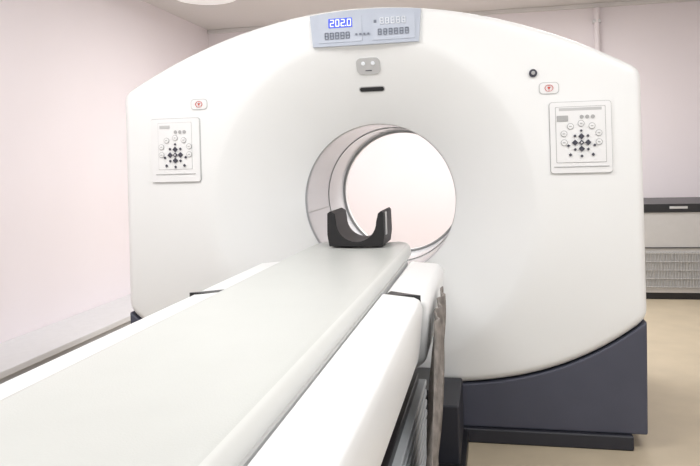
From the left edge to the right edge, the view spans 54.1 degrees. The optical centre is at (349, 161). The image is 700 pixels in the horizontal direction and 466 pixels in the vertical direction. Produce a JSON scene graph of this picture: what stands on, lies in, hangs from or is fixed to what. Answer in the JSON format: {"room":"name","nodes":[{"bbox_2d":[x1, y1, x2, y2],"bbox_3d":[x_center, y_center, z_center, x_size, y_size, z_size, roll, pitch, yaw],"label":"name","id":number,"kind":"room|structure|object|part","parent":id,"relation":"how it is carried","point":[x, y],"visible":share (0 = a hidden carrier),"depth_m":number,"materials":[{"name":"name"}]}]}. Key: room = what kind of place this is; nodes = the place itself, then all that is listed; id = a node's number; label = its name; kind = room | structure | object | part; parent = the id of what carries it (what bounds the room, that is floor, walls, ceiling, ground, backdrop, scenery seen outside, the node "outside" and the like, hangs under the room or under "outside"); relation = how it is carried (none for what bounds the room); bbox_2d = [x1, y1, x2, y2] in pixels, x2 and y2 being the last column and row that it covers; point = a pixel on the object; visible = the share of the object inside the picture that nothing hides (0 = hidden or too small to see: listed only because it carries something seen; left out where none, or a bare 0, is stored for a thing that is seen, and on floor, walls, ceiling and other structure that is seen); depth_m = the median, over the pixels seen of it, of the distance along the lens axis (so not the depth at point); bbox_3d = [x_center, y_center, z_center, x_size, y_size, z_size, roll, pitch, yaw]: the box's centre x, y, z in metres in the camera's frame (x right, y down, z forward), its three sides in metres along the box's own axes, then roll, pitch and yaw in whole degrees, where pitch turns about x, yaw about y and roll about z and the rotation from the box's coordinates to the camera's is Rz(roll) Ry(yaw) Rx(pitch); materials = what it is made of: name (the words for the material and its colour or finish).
{"room":"radiology room","nodes":[
{"label":"radiology room","id":0,"kind":"room"},
{"bbox_2d":[0,0,208,342],"bbox_3d":[-2.387,-0.066,3.472,0.100,2.700,8.250,-2,0,12],"label":"wall","id":1,"kind":"structure","parent":0,"point":[69,69],"depth_m":4.95,"materials":[{"name":"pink paint"}]},
{"bbox_2d":[0,294,133,383],"bbox_3d":[-2.098,1.195,3.394,0.430,0.165,8.000,-2,0,12],"label":"trim","id":2,"kind":"structure","parent":1,"relation":"attached to","point":[19,355],"depth_m":4.35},
{"bbox_2d":[142,0,633,29],"bbox_3d":[0.612,-1.547,2.852,6.300,0.100,8.450,-2,0,12],"label":"ceiling","id":3,"kind":"structure","parent":0,"point":[237,13],"depth_m":6.58,"materials":[{"name":"paint"}]},
{"bbox_2d":[178,0,234,4],"bbox_3d":[-1.197,-1.403,5.676,0.680,0.090,0.680,-2,0,12],"label":"ceiling lamp","id":4,"kind":"object","parent":3,"relation":"attached to","point":[200,2],"depth_m":5.82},
{"bbox_2d":[208,1,699,247],"bbox_3d":[1.484,-0.170,6.943,6.100,2.700,0.100,-2,0,12],"label":"wall","id":5,"kind":"structure","parent":0,"point":[404,173],"depth_m":6.66,"materials":[{"name":"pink paint"}]},
{"bbox_2d":[207,0,699,33],"bbox_3d":[1.435,-1.499,6.879,6.100,0.040,0.030,-2,0,12],"label":"trim","id":6,"kind":"structure","parent":5,"relation":"attached to","point":[635,2],"depth_m":6.75,"materials":[{"name":"paint"}]},
{"bbox_2d":[592,7,600,50],"bbox_3d":[2.425,-0.196,6.658,0.070,2.600,0.071,-2,0,12],"label":"pipe","id":7,"kind":"object","parent":5,"relation":"attached to","point":[596,21],"visible":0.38,"depth_m":6.63,"materials":[{"name":"pink paint"}]},
{"bbox_2d":[467,299,699,465],"bbox_3d":[0.687,1.252,2.852,6.300,0.100,8.450,-2,0,12],"label":"floor","id":8,"kind":"structure","parent":0,"point":[672,438],"depth_m":3.17,"materials":[{"name":"plastic"}]},
{"bbox_2d":[0,241,468,465],"bbox_3d":[-0.224,0.800,1.747,0.940,0.852,2.885,-2,0,12],"label":"table","id":9,"kind":"object","parent":8,"relation":"on","point":[313,356],"visible":0.98,"depth_m":1.34,"materials":[{"name":"grey plastic"}]},
{"bbox_3d":[-0.261,0.429,1.617,0.500,0.026,2.520,-2,0,12],"label":"slide rail","id":10,"kind":"part","parent":9,"relation":"part of","materials":[{"name":"white plastic"}]},
{"bbox_2d":[327,207,391,245],"bbox_3d":[0.049,0.288,3.084,0.256,0.153,0.240,-2,0,12],"label":"headrest cover","id":11,"kind":"object","parent":9,"relation":"on","point":[339,232],"visible":1,"depth_m":2.99,"materials":[{"name":"black plastic"}]},
{"bbox_2d":[126,7,647,450],"bbox_3d":[0.187,0.261,3.616,2.334,1.908,1.202,-2,0,12],"label":"gantry","id":12,"kind":"object","parent":8,"relation":"on","point":[240,151],"visible":0.8,"depth_m":3.00,"materials":[{"name":"white plastic"}]},
{"bbox_3d":[-0.818,-0.055,3.228,0.250,0.302,0.040,-2,0,12],"label":"control panel","id":13,"kind":"part","parent":12,"relation":"part of","materials":[{"name":"white plastic"}]},
{"bbox_3d":[0.071,-0.598,3.064,0.499,0.156,0.082,-2,0,12],"label":"display panel","id":14,"kind":"part","parent":12,"relation":"part of","materials":[{"name":"blue"}]},
{"bbox_3d":[0.772,-0.375,2.894,0.034,0.034,0.020,-2,0,12],"label":"camera knob","id":15,"kind":"part","parent":12,"relation":"part of","materials":[{"name":"black plastic"}]},
{"bbox_3d":[0.963,-0.103,2.865,0.250,0.302,0.040,-2,0,12],"label":"control panel","id":16,"kind":"part","parent":12,"relation":"part of","materials":[{"name":"white plastic"}]},
{"bbox_2d":[643,197,699,299],"bbox_3d":[3.115,0.736,6.060,2.020,0.800,0.907,-2,0,12],"label":"air conditioning unit","id":17,"kind":"object","parent":8,"relation":"on","point":[671,224],"visible":0.46,"depth_m":5.70,"materials":[{"name":"silver metal"}]}
]}

